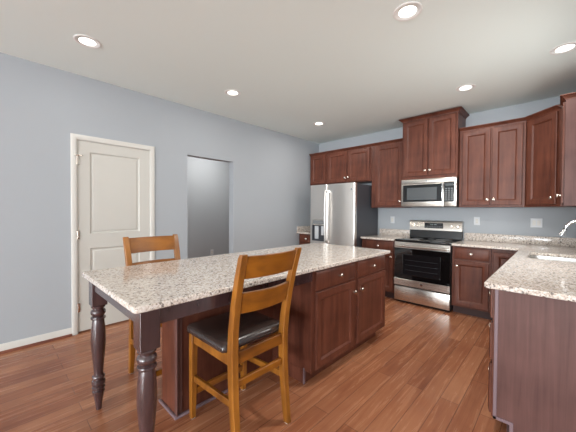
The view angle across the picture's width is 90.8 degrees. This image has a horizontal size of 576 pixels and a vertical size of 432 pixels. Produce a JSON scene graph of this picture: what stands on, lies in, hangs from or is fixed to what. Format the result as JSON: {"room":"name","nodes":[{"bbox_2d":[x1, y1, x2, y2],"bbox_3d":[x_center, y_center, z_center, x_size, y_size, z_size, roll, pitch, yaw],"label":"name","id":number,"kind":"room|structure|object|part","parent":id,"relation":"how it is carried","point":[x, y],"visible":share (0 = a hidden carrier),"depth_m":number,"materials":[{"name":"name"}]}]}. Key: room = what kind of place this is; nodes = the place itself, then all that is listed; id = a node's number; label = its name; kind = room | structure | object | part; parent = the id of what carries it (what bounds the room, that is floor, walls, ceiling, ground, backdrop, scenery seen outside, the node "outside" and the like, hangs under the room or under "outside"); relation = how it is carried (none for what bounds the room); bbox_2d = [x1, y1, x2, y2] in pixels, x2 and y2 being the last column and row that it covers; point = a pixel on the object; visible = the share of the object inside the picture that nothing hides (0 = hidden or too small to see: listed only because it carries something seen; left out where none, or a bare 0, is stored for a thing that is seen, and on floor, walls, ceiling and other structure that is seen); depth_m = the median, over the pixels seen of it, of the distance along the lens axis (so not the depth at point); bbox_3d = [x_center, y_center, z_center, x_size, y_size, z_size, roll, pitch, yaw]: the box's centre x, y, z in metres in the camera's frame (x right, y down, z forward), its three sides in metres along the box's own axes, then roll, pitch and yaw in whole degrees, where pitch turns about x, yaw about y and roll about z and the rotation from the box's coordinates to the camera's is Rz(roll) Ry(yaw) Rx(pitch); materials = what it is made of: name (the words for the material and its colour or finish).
{"room":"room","nodes":[
{"label":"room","id":0,"kind":"room"},
{"bbox_2d":[0,52,318,343],"bbox_3d":[-3.328,-0.104,1.920,0.115,2.735,11.384,1,1,44],"label":"wall","id":1,"kind":"structure","parent":0,"point":[41,105],"depth_m":2.99,"materials":[{"name":"grey paint"}]},
{"bbox_2d":[0,327,71,350],"bbox_3d":[-4.742,1.240,0.378,0.013,0.084,7.177,1,1,44],"label":"baseboard","id":2,"kind":"structure","parent":1,"relation":"attached to","point":[9,345],"depth_m":2.76,"materials":[{"name":"white paint"}]},
{"bbox_2d":[0,334,71,353],"bbox_3d":[-4.731,1.271,0.367,0.018,0.022,7.175,1,1,44],"label":"trim","id":3,"kind":"structure","parent":1,"relation":"attached to","point":[68,335],"depth_m":2.75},
{"bbox_2d":[75,140,148,331],"bbox_3d":[-1.974,0.215,3.247,0.102,2.036,0.758,1,1,44],"label":"door","id":4,"kind":"structure","parent":1,"relation":"in","point":[112,181],"depth_m":3.21,"materials":[{"name":"grey paint"}]},
{"bbox_3d":[-1.985,-0.252,3.273,0.033,0.880,0.503,1,1,44],"label":"panel","id":5,"kind":"part","parent":4,"relation":"part of","materials":[{"name":"grey paint"}]},
{"bbox_3d":[-1.991,0.678,3.290,0.033,0.660,0.503,1,1,44],"label":"panel","id":6,"kind":"part","parent":4,"relation":"part of","materials":[{"name":"grey paint"}]},
{"bbox_2d":[70,133,154,335],"bbox_3d":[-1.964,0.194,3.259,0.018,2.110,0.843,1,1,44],"label":"trim","id":7,"kind":"structure","parent":1,"relation":"attached to","point":[73,137],"depth_m":2.98,"materials":[{"name":"white paint"}]},
{"bbox_2d":[187,156,228,258],"bbox_3d":[-4.439,-0.130,2.980,0.100,2.735,11.384,1,1,44],"label":"wall","id":8,"kind":"structure","parent":0,"point":[207,180],"depth_m":5.81,"materials":[{"name":"grey paint"}]},
{"bbox_2d":[0,297,506,431],"bbox_3d":[-1.222,1.362,-0.074,9.020,0.100,11.584,1,1,44],"label":"floor","id":9,"kind":"structure","parent":0,"point":[426,369],"depth_m":2.10,"materials":[{"name":"red wood"}]},
{"bbox_2d":[123,234,180,376],"bbox_3d":[-0.994,0.723,2.291,0.596,1.099,0.472,1,1,44],"label":"counter stool","id":10,"kind":"object","parent":9,"relation":"on","point":[152,243],"visible":0.35,"depth_m":2.38,"materials":[{"name":"brown wood"}]},
{"bbox_3d":[-1.276,0.719,2.287,0.149,1.095,0.051,1,1,38],"label":"leg","id":11,"kind":"part","parent":10,"relation":"part of","materials":[{"name":"brown wood"}]},
{"bbox_3d":[-1.175,0.241,2.459,0.085,0.123,0.368,1,1,44],"label":"rail","id":12,"kind":"part","parent":10,"relation":"part of","materials":[{"name":"brown wood"}]},
{"bbox_3d":[-1.141,0.439,2.428,0.078,0.116,0.356,1,1,44],"label":"rail","id":13,"kind":"part","parent":10,"relation":"part of","materials":[{"name":"brown wood"}]},
{"bbox_3d":[-0.809,1.106,2.119,0.022,0.040,0.362,1,1,44],"label":"foot rail","id":14,"kind":"part","parent":10,"relation":"part of","materials":[{"name":"brown wood"}]},
{"bbox_3d":[-1.003,0.716,2.573,0.050,1.095,0.149,0,1,-40],"label":"leg","id":15,"kind":"part","parent":10,"relation":"part of","materials":[{"name":"brown wood"}]},
{"bbox_2d":[89,255,384,431],"bbox_3d":[-0.134,0.834,2.413,0.969,0.884,2.408,1,1,44],"label":"kitchen island","id":16,"kind":"object","parent":9,"relation":"on","point":[334,311],"visible":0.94,"depth_m":2.04,"materials":[{"name":"brown wood"}]},
{"bbox_3d":[-1.254,0.836,1.879,0.087,0.884,0.087,1,1,44],"label":"leg","id":17,"kind":"part","parent":16,"relation":"part of","materials":[{"name":"brown wood"}]},
{"bbox_3d":[-0.643,0.850,1.295,0.087,0.884,0.087,1,1,44],"label":"leg","id":18,"kind":"part","parent":16,"relation":"part of","materials":[{"name":"brown wood"}]},
{"bbox_3d":[-0.694,0.873,1.805,0.034,0.779,0.042,1,1,44],"label":"corner trim","id":19,"kind":"part","parent":16,"relation":"part of","materials":[{"name":"brown wood"}]},
{"bbox_3d":[-0.505,1.268,2.173,0.256,0.018,0.852,1,1,44],"label":"shoe moulding","id":20,"kind":"part","parent":16,"relation":"part of","materials":[{"name":"grey"}]},
{"bbox_3d":[-0.498,0.835,2.174,0.223,0.883,0.834,1,1,44],"label":"support panel","id":21,"kind":"part","parent":16,"relation":"part of","materials":[{"name":"brown wood"}]},
{"bbox_2d":[82,243,389,313],"bbox_3d":[-0.137,0.375,2.405,0.990,0.030,2.475,1,1,44],"label":"island countertop","id":22,"kind":"structure","parent":16,"relation":"on","point":[141,288],"depth_m":1.76,"materials":[{"name":"stone"}]},
{"bbox_3d":[0.398,0.868,2.336,0.020,0.589,0.550,1,1,44],"label":"door","id":23,"kind":"part","parent":16,"relation":"part of","materials":[{"name":"brown wood"}]},
{"bbox_3d":[0.400,0.488,2.329,0.020,0.140,0.550,1,1,44],"label":"drawer","id":24,"kind":"part","parent":16,"relation":"part of","materials":[{"name":"brown wood"}]},
{"bbox_3d":[0.519,1.226,2.598,0.014,0.100,1.184,1,1,44],"label":"board","id":25,"kind":"part","parent":16,"relation":"part of","materials":[{"name":"brown wood"}]},
{"bbox_3d":[0.820,0.863,2.777,0.020,0.589,0.551,1,1,44],"label":"door","id":26,"kind":"part","parent":16,"relation":"part of","materials":[{"name":"brown wood"}]},
{"bbox_3d":[0.822,0.483,2.771,0.020,0.140,0.551,1,1,44],"label":"drawer","id":27,"kind":"part","parent":16,"relation":"part of","materials":[{"name":"brown wood"}]},
{"bbox_2d":[187,247,301,431],"bbox_3d":[-0.273,0.737,1.760,0.596,1.099,0.472,1,1,44],"label":"counter stool","id":28,"kind":"object","parent":9,"relation":"on","point":[221,336],"visible":1,"depth_m":1.65,"materials":[{"name":"brown wood"}]},
{"bbox_3d":[-0.599,1.004,1.797,0.045,0.551,0.040,1,1,44],"label":"leg","id":29,"kind":"part","parent":28,"relation":"part of","materials":[{"name":"brown wood"}]},
{"bbox_3d":[-0.463,1.112,1.945,0.022,0.040,0.362,1,1,44],"label":"foot rail","id":30,"kind":"part","parent":28,"relation":"part of","materials":[{"name":"brown wood"}]},
{"bbox_2d":[187,311,278,352],"bbox_3d":[-0.335,0.699,1.818,0.426,0.060,0.472,1,1,44],"label":"seat cushion","id":31,"kind":"object","parent":28,"relation":"on","point":[253,326],"depth_m":1.72,"materials":[{"name":"black leather"}]},
{"bbox_3d":[-0.264,0.740,1.477,0.145,1.095,0.057,1,1,44],"label":"leg","id":32,"kind":"part","parent":28,"relation":"part of","materials":[{"name":"brown wood"}]},
{"bbox_3d":[-0.323,1.000,2.087,0.045,0.551,0.040,1,1,44],"label":"leg","id":33,"kind":"part","parent":28,"relation":"part of","materials":[{"name":"brown wood"}]},
{"bbox_3d":[-0.123,0.460,1.613,0.078,0.116,0.356,1,1,44],"label":"rail","id":34,"kind":"part","parent":28,"relation":"part of","materials":[{"name":"brown wood"}]},
{"bbox_3d":[-0.086,0.264,1.575,0.086,0.123,0.368,1,1,44],"label":"rail","id":35,"kind":"part","parent":28,"relation":"part of","materials":[{"name":"brown wood"}]},
{"bbox_3d":[0.009,0.736,1.763,0.149,1.095,0.050,1,1,38],"label":"leg","id":36,"kind":"part","parent":28,"relation":"part of","materials":[{"name":"brown wood"}]},
{"bbox_2d":[299,234,309,244],"bbox_3d":[0.561,0.782,5.609,0.403,0.884,0.687,1,1,44],"label":"base cabinet","id":37,"kind":"object","parent":9,"relation":"on","point":[303,238],"visible":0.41,"depth_m":5.42,"materials":[{"name":"brown wood"}]},
{"bbox_2d":[297,226,309,233],"bbox_3d":[0.565,0.271,5.604,0.438,0.135,0.682,1,1,44],"label":"countertop","id":38,"kind":"structure","parent":37,"relation":"on","point":[300,229],"depth_m":5.58,"materials":[{"name":"stone"}]},
{"bbox_2d":[310,182,377,246],"bbox_3d":[0.972,0.347,5.044,0.906,1.779,0.848,1,1,44],"label":"refrigerator","id":39,"kind":"object","parent":9,"relation":"on","point":[341,213],"visible":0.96,"depth_m":4.72,"materials":[{"name":"grey metal"}]},
{"bbox_3d":[0.539,0.109,4.967,0.274,0.101,0.032,1,1,44],"label":"dispenser panel","id":40,"kind":"part","parent":39,"relation":"part of","materials":[{"name":"silver metal"}]},
{"bbox_3d":[0.546,0.297,4.986,0.368,1.675,0.062,1,1,44],"label":"freezer door","id":41,"kind":"part","parent":39,"relation":"part of","materials":[{"name":"silver metal"}]},
{"bbox_3d":[0.628,0.011,4.822,0.024,0.885,0.058,1,1,44],"label":"handle","id":42,"kind":"part","parent":39,"relation":"part of","materials":[{"name":"silver metal"}]},
{"bbox_3d":[0.671,0.011,4.781,0.024,0.885,0.058,1,1,44],"label":"handle","id":43,"kind":"part","parent":39,"relation":"part of","materials":[{"name":"silver metal"}]},
{"bbox_3d":[0.876,0.305,4.671,0.530,1.675,0.062,1,1,44],"label":"fresh food door","id":44,"kind":"part","parent":39,"relation":"part of","materials":[{"name":"silver metal"}]},
{"bbox_2d":[362,239,394,297],"bbox_3d":[1.593,0.806,4.625,0.544,0.884,0.687,1,1,44],"label":"base cabinet","id":45,"kind":"object","parent":9,"relation":"on","point":[366,243],"visible":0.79,"depth_m":4.30,"materials":[{"name":"brown wood"}]},
{"bbox_3d":[1.408,0.456,4.384,0.450,0.140,0.020,1,1,44],"label":"drawer","id":46,"kind":"part","parent":45,"relation":"part of","materials":[{"name":"brown wood"}]},
{"bbox_2d":[361,228,409,240],"bbox_3d":[1.597,0.295,4.618,0.549,0.135,0.682,1,1,44],"label":"countertop","id":47,"kind":"structure","parent":45,"relation":"on","point":[384,234],"depth_m":4.73,"materials":[{"name":"stone"}]},
{"bbox_3d":[1.406,0.836,4.391,0.450,0.580,0.020,1,1,44],"label":"door","id":48,"kind":"part","parent":45,"relation":"part of","materials":[{"name":"brown wood"}]},
{"bbox_2d":[394,220,463,311],"bbox_3d":[2.036,0.666,4.142,0.746,1.186,0.717,1,1,44],"label":"range","id":49,"kind":"object","parent":9,"relation":"on","point":[422,266],"visible":0.99,"depth_m":3.98,"materials":[{"name":"silver metal"}]},
{"bbox_3d":[1.812,0.430,3.901,0.684,0.031,0.062,1,1,44],"label":"handle","id":50,"kind":"part","parent":49,"relation":"part of","materials":[{"name":"silver metal"}]},
{"bbox_3d":[1.845,1.123,3.953,0.732,0.204,0.040,1,1,44],"label":"storage drawer","id":51,"kind":"part","parent":49,"relation":"part of","materials":[{"name":"silver metal"}]},
{"bbox_3d":[1.835,0.689,3.931,0.736,0.439,0.007,1,1,44],"label":"door glass","id":52,"kind":"part","parent":49,"relation":"part of","materials":[{"name":"black glass"}]},
{"bbox_3d":[1.849,0.692,3.947,0.736,0.631,0.036,1,1,44],"label":"oven door","id":53,"kind":"part","parent":49,"relation":"part of","materials":[{"name":"black ceramic"}]},
{"bbox_2d":[395,237,461,244],"bbox_3d":[2.040,0.353,4.138,0.746,0.020,0.573,1,1,44],"label":"cooktop","id":54,"kind":"object","parent":49,"relation":"in","point":[407,240],"depth_m":4.05,"materials":[{"name":"grey glass"}]},
{"bbox_3d":[2.261,0.145,4.364,0.744,0.150,0.077,1,1,44],"label":"control panel","id":55,"kind":"part","parent":49,"relation":"part of","materials":[{"name":"silver metal"}]},
{"bbox_2d":[452,246,491,319],"bbox_3d":[2.488,0.827,3.771,0.416,0.884,0.687,1,1,44],"label":"base cabinet","id":56,"kind":"object","parent":9,"relation":"on","point":[471,266],"visible":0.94,"depth_m":3.56,"materials":[{"name":"brown wood"}]},
{"bbox_3d":[2.285,0.856,3.551,0.368,0.580,0.020,1,1,44],"label":"door","id":57,"kind":"part","parent":56,"relation":"part of","materials":[{"name":"brown wood"}]},
{"bbox_3d":[2.288,0.476,3.545,0.368,0.140,0.020,1,1,44],"label":"drawer","id":58,"kind":"part","parent":56,"relation":"part of","materials":[{"name":"brown wood"}]},
{"bbox_2d":[491,249,516,319],"bbox_3d":[2.973,0.837,3.332,0.885,0.884,0.652,1,1,44],"label":"base cabinet","id":59,"kind":"object","parent":9,"relation":"on","point":[500,257],"visible":0.18,"depth_m":3.35,"materials":[{"name":"brown wood"}]},
{"bbox_3d":[2.528,0.792,3.319,0.220,0.720,0.020,1,1,44],"label":"door","id":60,"kind":"part","parent":59,"relation":"part of","materials":[{"name":"brown wood"}]},
{"bbox_2d":[488,289,575,431],"bbox_3d":[1.555,0.858,1.656,0.623,0.884,0.465,1,1,44],"label":"base cabinet","id":61,"kind":"object","parent":9,"relation":"on","point":[532,366],"visible":0.94,"depth_m":1.55,"materials":[{"name":"brown wood"}]},
{"bbox_3d":[1.355,1.027,1.857,0.020,0.295,0.416,1,1,44],"label":"drawer","id":62,"kind":"part","parent":61,"relation":"part of","materials":[{"name":"brown wood"}]},
{"bbox_3d":[1.357,0.742,1.852,0.020,0.215,0.416,1,1,44],"label":"drawer","id":63,"kind":"part","parent":61,"relation":"part of","materials":[{"name":"brown wood"}]},
{"bbox_3d":[1.358,0.516,1.848,0.020,0.178,0.416,1,1,44],"label":"drawer","id":64,"kind":"part","parent":61,"relation":"part of","materials":[{"name":"brown wood"}]},
{"bbox_2d":[452,233,575,301],"bbox_3d":[2.072,0.332,2.679,1.305,0.135,2.832,1,1,44],"label":"countertop","id":65,"kind":"structure","parent":61,"relation":"on","point":[522,274],"depth_m":2.16,"materials":[{"name":"stone"}]},
{"bbox_2d":[528,255,575,261],"bbox_3d":[2.442,0.503,2.586,0.430,0.197,0.565,1,1,44],"label":"sink","id":66,"kind":"object","parent":65,"relation":"in","point":[530,256],"visible":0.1,"depth_m":2.79,"materials":[{"name":"white"}]},
{"bbox_2d":[559,219,575,235],"bbox_3d":[2.551,0.200,2.485,0.269,0.351,0.130,1,1,44],"label":"faucet","id":67,"kind":"object","parent":65,"relation":"on","point":[564,230],"visible":1,"depth_m":2.51,"materials":[{"name":"silver metal"}]},
{"bbox_3d":[2.532,0.161,2.451,0.222,0.271,0.026,1,1,44],"label":"spout","id":68,"kind":"part","parent":67,"relation":"part of","materials":[{"name":"silver metal"}]},
{"bbox_2d":[0,0,575,143],"bbox_3d":[-1.204,-1.472,-0.123,9.020,0.100,11.584,1,1,44],"label":"ceiling","id":69,"kind":"structure","parent":0,"point":[351,67],"depth_m":2.54,"materials":[{"name":"white paint"}]},
{"bbox_2d":[73,34,100,47],"bbox_3d":[-1.688,-1.467,2.391,0.194,0.004,0.194,1,1,44],"label":"recessed light","id":70,"kind":"object","parent":69,"relation":"in","point":[87,41],"visible":1,"depth_m":2.38,"materials":[{"name":"white plastic"}]},
{"bbox_2d":[224,89,240,95],"bbox_3d":[-0.664,-1.478,3.410,0.194,0.004,0.194,1,1,44],"label":"recessed light","id":71,"kind":"object","parent":69,"relation":"in","point":[231,92],"visible":1,"depth_m":3.40,"materials":[{"name":"white plastic"}]},
{"bbox_2d":[313,122,324,125],"bbox_3d":[0.500,-1.491,4.589,0.194,0.004,0.194,1,1,44],"label":"recessed light","id":72,"kind":"object","parent":69,"relation":"in","point":[314,123],"visible":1,"depth_m":4.58,"materials":[{"name":"white plastic"}]},
{"bbox_2d":[393,1,422,20],"bbox_3d":[0.845,-1.444,2.008,0.194,0.004,0.194,1,1,44],"label":"recessed light","id":73,"kind":"object","parent":69,"relation":"in","point":[406,11],"visible":1,"depth_m":2.00,"materials":[{"name":"white plastic"}]},
{"bbox_2d":[456,84,475,91],"bbox_3d":[2.021,-1.458,3.232,0.194,0.004,0.194,1,1,44],"label":"recessed light","id":74,"kind":"object","parent":69,"relation":"in","point":[466,87],"visible":1,"depth_m":3.22,"materials":[{"name":"white plastic"}]},
{"bbox_2d":[549,41,575,54],"bbox_3d":[2.381,-1.442,2.443,0.194,0.004,0.194,1,1,44],"label":"recessed light","id":75,"kind":"object","parent":69,"relation":"in","point":[566,47],"visible":1,"depth_m":2.44,"materials":[{"name":"white plastic"}]},
{"bbox_2d":[319,96,575,239],"bbox_3d":[2.752,-0.102,4.055,9.020,2.735,0.100,1,1,44],"label":"wall","id":76,"kind":"structure","parent":0,"point":[497,220],"depth_m":3.94,"materials":[{"name":"grey paint"}]},
{"bbox_2d":[309,152,326,185],"bbox_3d":[0.692,-0.922,5.678,0.391,0.621,0.379,1,1,44],"label":"upper cabinet","id":77,"kind":"object","parent":76,"relation":"attached to","point":[318,160],"visible":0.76,"depth_m":5.56,"materials":[{"name":"brown wood"}]},
{"bbox_3d":[0.694,-1.210,5.673,0.391,0.046,0.379,1,1,44],"label":"crown moulding","id":78,"kind":"part","parent":77,"relation":"part of","materials":[{"name":"brown wood"}]},
{"bbox_2d":[325,144,371,183],"bbox_3d":[1.169,-0.911,5.213,0.935,0.621,0.392,1,1,44],"label":"upper cabinet","id":79,"kind":"object","parent":76,"relation":"attached to","point":[350,164],"visible":0.94,"depth_m":5.06,"materials":[{"name":"brown wood"}]},
{"bbox_3d":[0.906,-0.892,5.256,0.427,0.548,0.020,1,1,44],"label":"door","id":80,"kind":"part","parent":79,"relation":"part of","materials":[{"name":"brown wood"}]},
{"bbox_3d":[1.176,-1.198,5.213,0.935,0.046,0.379,1,1,44],"label":"crown moulding","id":81,"kind":"part","parent":79,"relation":"part of","materials":[{"name":"brown wood"}]},
{"bbox_3d":[1.226,-0.884,4.950,0.427,0.548,0.020,1,1,44],"label":"door","id":82,"kind":"part","parent":79,"relation":"part of","materials":[{"name":"brown wood"}]},
{"bbox_2d":[371,138,411,207],"bbox_3d":[1.705,-0.674,4.704,0.545,1.071,0.392,1,1,44],"label":"upper cabinet","id":83,"kind":"object","parent":76,"relation":"attached to","point":[386,155],"visible":0.88,"depth_m":4.59,"materials":[{"name":"brown wood"}]},
{"bbox_3d":[1.713,-1.186,4.700,0.545,0.046,0.379,1,1,44],"label":"crown moulding","id":84,"kind":"part","parent":83,"relation":"part of","materials":[{"name":"brown wood"}]},
{"bbox_3d":[1.619,-0.656,4.578,0.447,0.980,0.020,1,1,44],"label":"door","id":85,"kind":"part","parent":83,"relation":"part of","materials":[{"name":"brown wood"}]},
{"bbox_2d":[390,216,394,222],"bbox_3d":[1.798,0.066,4.892,0.072,0.117,0.009,1,1,44],"label":"wall outlet","id":86,"kind":"object","parent":76,"relation":"attached to","point":[392,218],"visible":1,"depth_m":4.89,"materials":[{"name":"white plastic"}]},
{"bbox_2d":[379,228,409,235],"bbox_3d":[1.826,0.277,4.857,0.549,0.105,0.020,1,1,44],"label":"backsplash","id":87,"kind":"structure","parent":76,"relation":"attached to","point":[400,232],"depth_m":4.85,"materials":[{"name":"stone"}]},
{"bbox_2d":[399,106,469,179],"bbox_3d":[2.148,-1.001,4.220,0.840,0.922,0.477,1,1,44],"label":"upper cabinet","id":88,"kind":"object","parent":76,"relation":"attached to","point":[431,141],"visible":0.97,"depth_m":4.03,"materials":[{"name":"brown wood"}]},
{"bbox_3d":[1.885,-0.993,4.202,0.343,0.810,0.020,1,1,44],"label":"door","id":89,"kind":"part","parent":88,"relation":"part of","materials":[{"name":"brown wood"}]},
{"bbox_2d":[401,177,458,207],"bbox_3d":[2.136,-0.334,4.224,0.744,0.409,0.497,1,1,44],"label":"microwave oven","id":90,"kind":"object","parent":88,"relation":"attached to","point":[431,192],"visible":0.98,"depth_m":4.05,"materials":[{"name":"silver metal"}]},
{"bbox_3d":[1.956,-0.306,4.147,0.590,0.337,0.034,1,1,44],"label":"door","id":91,"kind":"part","parent":90,"relation":"part of","materials":[{"name":"silver metal"}]},
{"bbox_3d":[1.945,-0.333,4.132,0.538,0.250,0.003,1,1,44],"label":"door glass","id":92,"kind":"part","parent":90,"relation":"part of","materials":[{"name":"black glass"}]},
{"bbox_3d":[2.013,-0.507,4.090,0.744,0.060,0.034,1,1,44],"label":"vent panel","id":93,"kind":"part","parent":90,"relation":"part of","materials":[{"name":"silver metal"}]},
{"bbox_3d":[2.132,-0.329,3.919,0.026,0.263,0.051,1,1,44],"label":"handle","id":94,"kind":"part","parent":90,"relation":"part of","materials":[{"name":"silver metal"}]},
{"bbox_3d":[2.225,-0.300,3.889,0.152,0.337,0.034,1,1,44],"label":"control panel","id":95,"kind":"part","parent":90,"relation":"part of","materials":[{"name":"silver metal"}]},
{"bbox_3d":[2.154,-1.437,4.215,0.840,0.050,0.468,1,1,44],"label":"crown moulding","id":96,"kind":"part","parent":88,"relation":"part of","materials":[{"name":"brown wood"}]},
{"bbox_3d":[2.144,-0.987,3.956,0.343,0.810,0.020,1,1,44],"label":"door","id":97,"kind":"part","parent":88,"relation":"part of","materials":[{"name":"brown wood"}]},
{"bbox_2d":[474,217,479,224],"bbox_3d":[2.688,0.073,4.042,0.074,0.117,0.009,1,1,44],"label":"wall outlet","id":98,"kind":"object","parent":76,"relation":"attached to","point":[476,219],"visible":1,"depth_m":4.04,"materials":[{"name":"white plastic"}]},
{"bbox_2d":[459,117,526,207],"bbox_3d":[2.700,-0.651,3.755,0.699,1.071,0.392,1,1,44],"label":"upper cabinet","id":99,"kind":"object","parent":76,"relation":"attached to","point":[492,166],"visible":0.97,"depth_m":3.61,"materials":[{"name":"brown wood"}]},
{"bbox_3d":[2.484,-0.635,3.753,0.312,0.982,0.020,1,1,44],"label":"door","id":100,"kind":"part","parent":99,"relation":"part of","materials":[{"name":"brown wood"}]},
{"bbox_3d":[2.708,-1.163,3.751,0.699,0.046,0.379,1,1,44],"label":"crown moulding","id":101,"kind":"part","parent":99,"relation":"part of","materials":[{"name":"brown wood"}]},
{"bbox_3d":[2.719,-0.630,3.528,0.302,0.982,0.020,1,1,44],"label":"door","id":102,"kind":"part","parent":99,"relation":"part of","materials":[{"name":"brown wood"}]},
{"bbox_2d":[464,233,575,246],"bbox_3d":[3.036,0.305,3.703,1.284,0.105,0.020,1,1,44],"label":"backsplash","id":103,"kind":"structure","parent":76,"relation":"attached to","point":[539,240],"depth_m":3.68,"materials":[{"name":"stone"}]},
{"bbox_2d":[530,218,542,227],"bbox_3d":[3.151,0.089,3.601,0.118,0.117,0.008,1,1,44],"label":"light switch","id":104,"kind":"object","parent":76,"relation":"attached to","point":[534,222],"visible":1,"depth_m":3.60,"materials":[{"name":"white plastic"}]},
{"bbox_2d":[525,104,575,206],"bbox_3d":[3.076,-0.639,3.213,0.623,1.071,0.657,1,1,44],"label":"upper cabinet","id":105,"kind":"object","parent":76,"relation":"attached to","point":[544,127],"visible":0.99,"depth_m":3.16,"materials":[{"name":"brown wood"}]},
{"bbox_3d":[2.852,-0.623,3.196,0.020,0.982,0.358,0,1,-1],"label":"door","id":106,"kind":"part","parent":105,"relation":"part of","materials":[{"name":"brown wood"}]},
{"bbox_3d":[3.079,-1.151,3.204,0.623,0.046,0.657,1,1,44],"label":"crown moulding","id":107,"kind":"part","parent":105,"relation":"part of","materials":[{"name":"brown wood"}]},
{"bbox_3d":[2.608,-0.071,2.199,0.115,2.735,2.784,1,1,44],"label":"wall","id":108,"kind":"structure","parent":0,"visible":0},
{"bbox_2d":[556,92,575,205],"bbox_3d":[2.849,-0.632,2.766,0.333,1.071,0.330,1,1,44],"label":"upper cabinet","id":109,"kind":"object","parent":108,"relation":"attached to","point":[568,101],"visible":1,"depth_m":2.73,"materials":[{"name":"brown wood"}]},
{"bbox_3d":[2.776,-0.618,2.865,0.020,0.982,0.248,1,1,44],"label":"door","id":110,"kind":"part","parent":109,"relation":"part of","materials":[{"name":"brown wood"}]},
{"bbox_3d":[2.857,-1.145,2.752,0.319,0.046,0.330,1,1,44],"label":"crown moulding","id":111,"kind":"part","parent":109,"relation":"part of","materials":[{"name":"brown wood"}]},
{"bbox_3d":[2.786,-0.608,2.660,0.277,1.024,0.005,1,1,44],"label":"panel","id":112,"kind":"part","parent":109,"relation":"part of","materials":[{"name":"brown wood"}]}
]}

